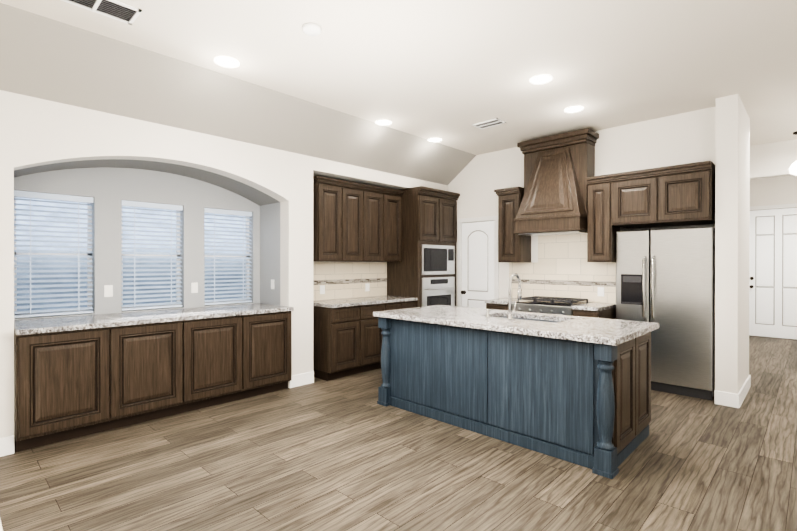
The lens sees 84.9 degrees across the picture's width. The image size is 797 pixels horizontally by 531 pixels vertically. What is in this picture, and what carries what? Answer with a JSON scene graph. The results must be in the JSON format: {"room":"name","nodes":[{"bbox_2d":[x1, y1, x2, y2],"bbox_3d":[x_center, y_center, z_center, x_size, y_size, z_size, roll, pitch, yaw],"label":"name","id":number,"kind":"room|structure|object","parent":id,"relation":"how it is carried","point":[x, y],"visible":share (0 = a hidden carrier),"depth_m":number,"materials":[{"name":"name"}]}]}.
{"room":"kitchen","nodes":[
{"label":"kitchen","id":0,"kind":"room"},
{"bbox_2d":[14,159,279,319],"bbox_3d":[-2.389,-0.077,4.397,0.621,2.920,2.625,0,0,44],"label":"wall","id":1,"kind":"structure","parent":0,"point":[108,185],"depth_m":4.51,"materials":[{"name":"grey paint"}]},
{"bbox_2d":[14,197,91,317],"bbox_3d":[-3.162,-0.095,3.995,0.040,1.102,0.585,0,0,44],"label":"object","id":2,"kind":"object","parent":1,"relation":"in","point":[49,243],"depth_m":3.99,"materials":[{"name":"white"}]},
{"bbox_2d":[14,190,92,317],"bbox_3d":[-3.108,-0.098,3.943,0.060,1.092,0.573,0,0,44],"label":"window blind","id":3,"kind":"object","parent":2,"relation":"attached to","point":[47,196],"visible":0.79,"depth_m":3.92,"materials":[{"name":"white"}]},
{"bbox_2d":[104,285,112,296],"bbox_3d":[-2.794,0.246,4.201,0.006,0.115,0.070,0,0,44],"label":"outlet","id":4,"kind":"object","parent":1,"relation":"attached to","point":[108,290],"visible":1,"depth_m":4.20,"materials":[{"name":"white plastic"}]},
{"bbox_2d":[121,206,179,310],"bbox_3d":[-2.606,-0.097,4.576,0.040,1.102,0.585,0,0,44],"label":"window","id":5,"kind":"structure","parent":1,"relation":"in","point":[148,233],"depth_m":4.58,"materials":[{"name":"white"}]},
{"bbox_2d":[121,200,182,310],"bbox_3d":[-2.551,-0.100,4.524,0.060,1.092,0.573,0,0,44],"label":"window blind","id":6,"kind":"object","parent":5,"relation":"attached to","point":[151,206],"visible":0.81,"depth_m":4.50,"materials":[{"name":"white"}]},
{"bbox_2d":[191,282,197,292],"bbox_3d":[-2.238,0.244,4.782,0.006,0.115,0.070,0,0,44],"label":"outlet","id":7,"kind":"object","parent":1,"relation":"attached to","point":[194,287],"visible":1,"depth_m":4.78,"materials":[{"name":"white plastic"}]},
{"bbox_2d":[204,213,248,304],"bbox_3d":[-2.049,-0.099,5.158,0.040,1.102,0.585,0,0,44],"label":"window","id":8,"kind":"structure","parent":1,"relation":"in","point":[224,229],"depth_m":5.17,"materials":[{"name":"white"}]},
{"bbox_2d":[204,208,251,304],"bbox_3d":[-1.995,-0.102,5.106,0.060,1.092,0.573,0,0,44],"label":"window blind","id":9,"kind":"object","parent":8,"relation":"attached to","point":[224,213],"visible":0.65,"depth_m":5.09,"materials":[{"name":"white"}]},
{"bbox_2d":[0,90,447,452],"bbox_3d":[-2.403,-0.076,4.109,0.600,2.920,8.900,0,0,44],"label":"wall","id":10,"kind":"structure","parent":0,"point":[34,131],"depth_m":3.98,"materials":[{"name":"white paint"}]},
{"bbox_2d":[0,435,13,456],"bbox_3d":[-3.995,1.324,2.006,0.015,0.135,3.353,0,0,44],"label":"baseboard","id":11,"kind":"structure","parent":10,"relation":"attached to","point":[6,443],"depth_m":3.18,"materials":[{"name":"white wood"}]},
{"bbox_2d":[289,371,313,387],"bbox_3d":[-1.111,1.313,5.018,0.015,0.135,0.328,0,0,44],"label":"baseboard","id":12,"kind":"structure","parent":10,"relation":"attached to","point":[304,378],"depth_m":5.00,"materials":[{"name":"white wood"}]},
{"bbox_2d":[313,176,344,261],"bbox_3d":[-0.972,-0.569,5.545,0.372,1.035,0.425,0,0,44],"label":"upper cabinet","id":13,"kind":"object","parent":10,"relation":"attached to","point":[328,193],"depth_m":5.45,"materials":[{"name":"brown wood"}]},
{"bbox_2d":[313,262,386,300],"bbox_3d":[-0.699,0.207,6.096,0.012,0.497,1.506,0,0,44],"label":"backsplash","id":14,"kind":"structure","parent":10,"relation":"attached to","point":[343,280],"depth_m":6.09,"materials":[{"name":"tile"}]},
{"bbox_2d":[320,285,324,293],"bbox_3d":[-1.006,0.321,5.763,0.006,0.115,0.080,0,0,44],"label":"outlet","id":15,"kind":"object","parent":14,"relation":"attached to","point":[322,289],"visible":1,"depth_m":5.76,"materials":[{"name":"white plastic"}]},
{"bbox_2d":[365,283,369,290],"bbox_3d":[-0.452,0.319,6.340,0.006,0.115,0.080,0,0,44],"label":"outlet","id":16,"kind":"object","parent":14,"relation":"attached to","point":[367,286],"visible":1,"depth_m":6.34,"materials":[{"name":"white plastic"}]},
{"bbox_2d":[345,181,368,261],"bbox_3d":[-0.696,-0.570,5.833,0.372,1.035,0.373,0,0,44],"label":"upper cabinet","id":17,"kind":"object","parent":10,"relation":"attached to","point":[355,222],"depth_m":5.78,"materials":[{"name":"brown wood"}]},
{"bbox_2d":[369,185,388,261],"bbox_3d":[-0.438,-0.571,6.103,0.372,1.035,0.374,0,0,44],"label":"upper cabinet","id":18,"kind":"object","parent":10,"relation":"attached to","point":[378,196],"depth_m":6.08,"materials":[{"name":"brown wood"}]},
{"bbox_2d":[389,188,404,261],"bbox_3d":[-0.177,-0.572,6.375,0.372,1.035,0.380,0,0,44],"label":"upper cabinet","id":19,"kind":"object","parent":10,"relation":"attached to","point":[395,199],"depth_m":6.31,"materials":[{"name":"brown wood"}]},
{"bbox_2d":[0,336,796,530],"bbox_3d":[1.760,1.445,3.762,8.400,0.120,14.250,0,0,44],"label":"floor","id":20,"kind":"structure","parent":0,"point":[347,453],"depth_m":2.91,"materials":[{"name":"brown wood"}]},
{"bbox_2d":[14,303,293,451],"bbox_3d":[-2.231,0.923,4.249,0.751,0.920,2.317,0,0,44],"label":"base cabinet","id":21,"kind":"object","parent":20,"relation":"on","point":[79,376],"visible":0.92,"depth_m":3.77,"materials":[{"name":"brown wood"}]},
{"bbox_2d":[313,307,360,380],"bbox_3d":[-0.852,0.939,5.513,0.597,0.880,0.450,0,0,44],"label":"base cabinet","id":22,"kind":"object","parent":20,"relation":"on","point":[347,337],"depth_m":5.29,"materials":[{"name":"brown wood"}]},
{"bbox_2d":[313,295,412,306],"bbox_3d":[-0.481,0.478,5.878,0.627,0.040,1.523,0,0,44],"label":"countertop","id":23,"kind":"structure","parent":22,"relation":"on","point":[364,301],"depth_m":5.71,"materials":[{"name":"white stone"}]},
{"bbox_2d":[361,303,388,372],"bbox_3d":[-0.541,0.938,5.838,0.597,0.880,0.450,0,0,44],"label":"base cabinet","id":24,"kind":"object","parent":20,"relation":"on","point":[371,336],"depth_m":5.62,"materials":[{"name":"brown wood"}]},
{"bbox_2d":[389,303,400,309],"bbox_3d":[-0.280,0.937,6.111,0.597,0.880,0.304,0,0,44],"label":"base cabinet","id":25,"kind":"object","parent":20,"relation":"on","point":[392,306],"depth_m":5.91,"materials":[{"name":"brown wood"}]},
{"bbox_2d":[401,299,416,308],"bbox_3d":[-0.070,0.936,6.330,0.597,0.880,0.304,0,0,44],"label":"base cabinet","id":26,"kind":"object","parent":20,"relation":"on","point":[403,305],"depth_m":6.13,"materials":[{"name":"brown wood"}]},
{"bbox_2d":[387,186,459,306],"bbox_3d":[0.396,0.125,6.738,0.704,2.500,0.924,0,0,44],"label":"tall cabinet","id":27,"kind":"object","parent":20,"relation":"on","point":[423,271],"visible":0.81,"depth_m":6.41,"materials":[{"name":"brown wood"}]},
{"bbox_2d":[485,302,513,309],"bbox_3d":[1.510,0.938,5.880,0.388,0.880,0.626,0,0,44],"label":"base cabinet","id":28,"kind":"object","parent":20,"relation":"on","point":[489,305],"depth_m":5.69,"materials":[{"name":"brown wood"}]},
{"bbox_2d":[485,298,523,305],"bbox_3d":[1.503,0.478,5.871,0.388,0.040,0.646,0,0,44],"label":"countertop","id":29,"kind":"structure","parent":28,"relation":"on","point":[502,301],"depth_m":5.70,"materials":[{"name":"white stone"}]},
{"bbox_2d":[377,317,655,478],"bbox_3d":[0.930,0.945,3.949,2.216,0.882,0.990,0,0,44],"label":"kitchen island","id":30,"kind":"object","parent":20,"relation":"on","point":[574,389],"depth_m":3.35,"materials":[{"name":"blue wood"}]},
{"bbox_2d":[373,305,658,344],"bbox_3d":[0.932,0.487,3.950,2.280,0.045,1.060,0,0,44],"label":"island countertop","id":31,"kind":"structure","parent":30,"relation":"on","point":[598,331],"depth_m":3.56,"materials":[{"name":"white stone"}]},
{"bbox_2d":[486,273,521,319],"bbox_3d":[0.948,0.264,3.865,0.303,0.398,0.220,0,0,44],"label":"faucet","id":32,"kind":"object","parent":31,"relation":"on","point":[509,315],"visible":1,"depth_m":3.75,"materials":[{"name":"silver metal"}]},
{"bbox_2d":[512,296,590,315],"bbox_3d":[1.903,0.897,5.457,0.756,0.964,0.673,0,0,44],"label":"range","id":33,"kind":"object","parent":20,"relation":"on","point":[550,305],"visible":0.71,"depth_m":5.30,"materials":[{"name":"grey metal"}]},
{"bbox_2d":[573,306,615,318],"bbox_3d":[2.310,0.940,5.114,0.298,0.880,0.626,0,0,44],"label":"base cabinet","id":34,"kind":"object","parent":20,"relation":"on","point":[600,310],"depth_m":4.92,"materials":[{"name":"brown wood"}]},
{"bbox_2d":[571,302,615,309],"bbox_3d":[2.303,0.480,5.105,0.298,0.040,0.646,0,0,44],"label":"countertop","id":35,"kind":"structure","parent":34,"relation":"on","point":[593,305],"depth_m":4.95,"materials":[{"name":"white stone"}]},
{"bbox_2d":[616,227,714,400],"bbox_3d":[3.106,0.491,5.009,0.925,1.780,0.853,0,0,44],"label":"fridge","id":36,"kind":"object","parent":20,"relation":"on","point":[665,279],"visible":0.77,"depth_m":4.66,"materials":[{"name":"grey metal"}]},
{"bbox_2d":[0,0,796,184],"bbox_3d":[2.175,-1.493,3.354,7.250,0.581,14.250,0,0,44],"label":"ceiling","id":37,"kind":"structure","parent":0,"point":[418,74],"depth_m":3.54,"materials":[{"name":"white paint"}]},
{"bbox_2d":[61,0,141,24],"bbox_3d":[-1.903,-1.654,2.752,0.230,0.013,0.440,0,0,44],"label":"ceiling vent","id":38,"kind":"object","parent":37,"relation":"in","point":[121,11],"visible":0.92,"depth_m":2.81,"materials":[{"name":"white metal"}]},
{"bbox_2d":[214,56,239,67],"bbox_3d":[-1.401,-1.660,3.559,0.196,0.006,0.196,0,0,44],"label":"recessed light","id":39,"kind":"object","parent":37,"relation":"in","point":[226,61],"visible":1,"depth_m":3.55,"materials":[{"name":"white"}]},
{"bbox_2d":[302,23,320,35],"bbox_3d":[-0.605,-1.645,3.046,0.130,0.034,0.130,0,0,44],"label":"smoke detector","id":40,"kind":"object","parent":37,"relation":"attached to","point":[311,29],"visible":0.98,"depth_m":3.02,"materials":[{"name":"white plastic"}]},
{"bbox_2d":[375,120,391,125],"bbox_3d":[-0.175,-1.666,5.085,0.196,0.006,0.196,0,0,44],"label":"recessed light","id":41,"kind":"object","parent":37,"relation":"in","point":[383,122],"visible":0.98,"depth_m":5.08,"materials":[{"name":"white"}]},
{"bbox_2d":[428,138,441,141],"bbox_3d":[0.481,-1.668,5.800,0.196,0.006,0.196,0,0,44],"label":"recessed light","id":42,"kind":"object","parent":37,"relation":"in","point":[435,139],"visible":0.92,"depth_m":5.78,"materials":[{"name":"white"}]},
{"bbox_2d":[472,118,505,128],"bbox_3d":[1.062,-1.662,5.119,0.340,0.013,0.200,0,0,44],"label":"ceiling vent","id":43,"kind":"object","parent":37,"relation":"in","point":[489,123],"visible":0.92,"depth_m":5.11,"materials":[{"name":"white metal"}]},
{"bbox_2d":[530,74,552,83],"bbox_3d":[1.273,-1.661,3.893,0.196,0.006,0.196,0,0,44],"label":"recessed light","id":44,"kind":"object","parent":37,"relation":"in","point":[542,79],"visible":1,"depth_m":3.89,"materials":[{"name":"white"}]},
{"bbox_2d":[564,106,583,112],"bbox_3d":[1.871,-1.664,4.649,0.196,0.006,0.196,0,0,44],"label":"recessed light","id":45,"kind":"object","parent":37,"relation":"in","point":[573,109],"visible":1,"depth_m":4.65,"materials":[{"name":"white"}]},
{"bbox_2d":[750,139,796,179],"bbox_3d":[5.875,-1.455,5.302,4.200,0.470,0.180,0,0,44],"label":"beam","id":46,"kind":"structure","parent":37,"relation":"attached to","point":[773,160],"depth_m":5.93,"materials":[{"name":"white paint"}]},
{"bbox_2d":[789,131,796,175],"bbox_3d":[5.012,-1.400,5.450,0.200,0.539,0.200,0,0,44],"label":"pendant light","id":47,"kind":"object","parent":37,"relation":"hanging from","point":[793,169],"visible":1,"depth_m":5.44,"materials":[{"name":"white glass"}]},
{"bbox_2d":[448,98,743,393],"bbox_3d":[1.960,-0.158,5.968,4.330,3.070,0.180,0,0,44],"label":"wall","id":48,"kind":"structure","parent":0,"point":[718,135],"depth_m":4.68,"materials":[{"name":"white paint"}]},
{"bbox_2d":[458,216,498,308],"bbox_3d":[1.174,0.324,6.573,0.720,2.102,0.090,0,0,44],"label":"pantry door","id":49,"kind":"structure","parent":48,"relation":"in","point":[478,274],"depth_m":6.59,"materials":[{"name":"white wood"}]},
{"bbox_2d":[494,186,530,261],"bbox_3d":[1.572,-0.543,6.000,0.374,1.000,0.364,0,0,44],"label":"upper cabinet","id":50,"kind":"object","parent":48,"relation":"attached to","point":[512,247],"visible":0.81,"depth_m":5.88,"materials":[{"name":"brown wood"}]},
{"bbox_2d":[513,128,598,235],"bbox_3d":[1.968,-1.009,5.518,0.920,1.225,0.511,0,0,44],"label":"range hood","id":51,"kind":"object","parent":48,"relation":"attached to","point":[559,169],"visible":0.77,"depth_m":5.36,"materials":[{"name":"brown wood"}]},
{"bbox_2d":[509,234,615,303],"bbox_3d":[2.108,-0.062,5.733,1.450,1.039,0.014,0,0,44],"label":"backsplash","id":52,"kind":"structure","parent":48,"relation":"attached to","point":[563,267],"depth_m":5.67,"materials":[{"name":"tile"}]},
{"bbox_2d":[597,287,603,296],"bbox_3d":[2.488,0.322,5.357,0.080,0.115,0.006,0,0,44],"label":"outlet","id":53,"kind":"object","parent":52,"relation":"attached to","point":[600,291],"visible":1,"depth_m":5.35,"materials":[{"name":"white plastic"}]},
{"bbox_2d":[586,161,714,261],"bbox_3d":[2.873,-0.539,4.961,1.211,1.000,0.661,0,0,44],"label":"upper cabinet","id":54,"kind":"object","parent":48,"relation":"attached to","point":[679,195],"visible":0.96,"depth_m":4.76,"materials":[{"name":"brown wood"}]},
{"bbox_2d":[744,107,749,382],"bbox_3d":[3.666,-0.154,4.749,0.180,3.070,0.420,0,0,44],"label":"wall","id":55,"kind":"structure","parent":0,"point":[746,118],"depth_m":4.76,"materials":[{"name":"white paint"}]},
{"bbox_2d":[736,375,750,407],"bbox_3d":[3.649,1.315,4.594,0.018,0.135,1.035,0,0,44],"label":"baseboard","id":56,"kind":"structure","parent":55,"relation":"attached to","point":[740,397],"depth_m":4.47,"materials":[{"name":"white wood"}]},
{"bbox_2d":[748,302,748,375],"bbox_3d":[3.476,-0.156,5.368,1.310,3.070,0.150,0,0,44],"label":"wall","id":57,"kind":"structure","parent":0,"point":[748,302],"depth_m":4.92,"materials":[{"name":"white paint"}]},
{"bbox_2d":[750,175,796,209],"bbox_3d":[7.970,-0.163,7.502,4.170,3.070,0.150,0,0,44],"label":"wall","id":58,"kind":"structure","parent":0,"point":[773,191],"depth_m":8.23,"materials":[{"name":"white paint"}]},
{"bbox_2d":[749,203,796,339],"bbox_3d":[7.109,0.115,8.159,1.040,2.510,0.090,0,0,44],"label":"front door","id":59,"kind":"structure","parent":58,"relation":"in","point":[772,271],"depth_m":8.23,"materials":[{"name":"white wood"}]}
]}

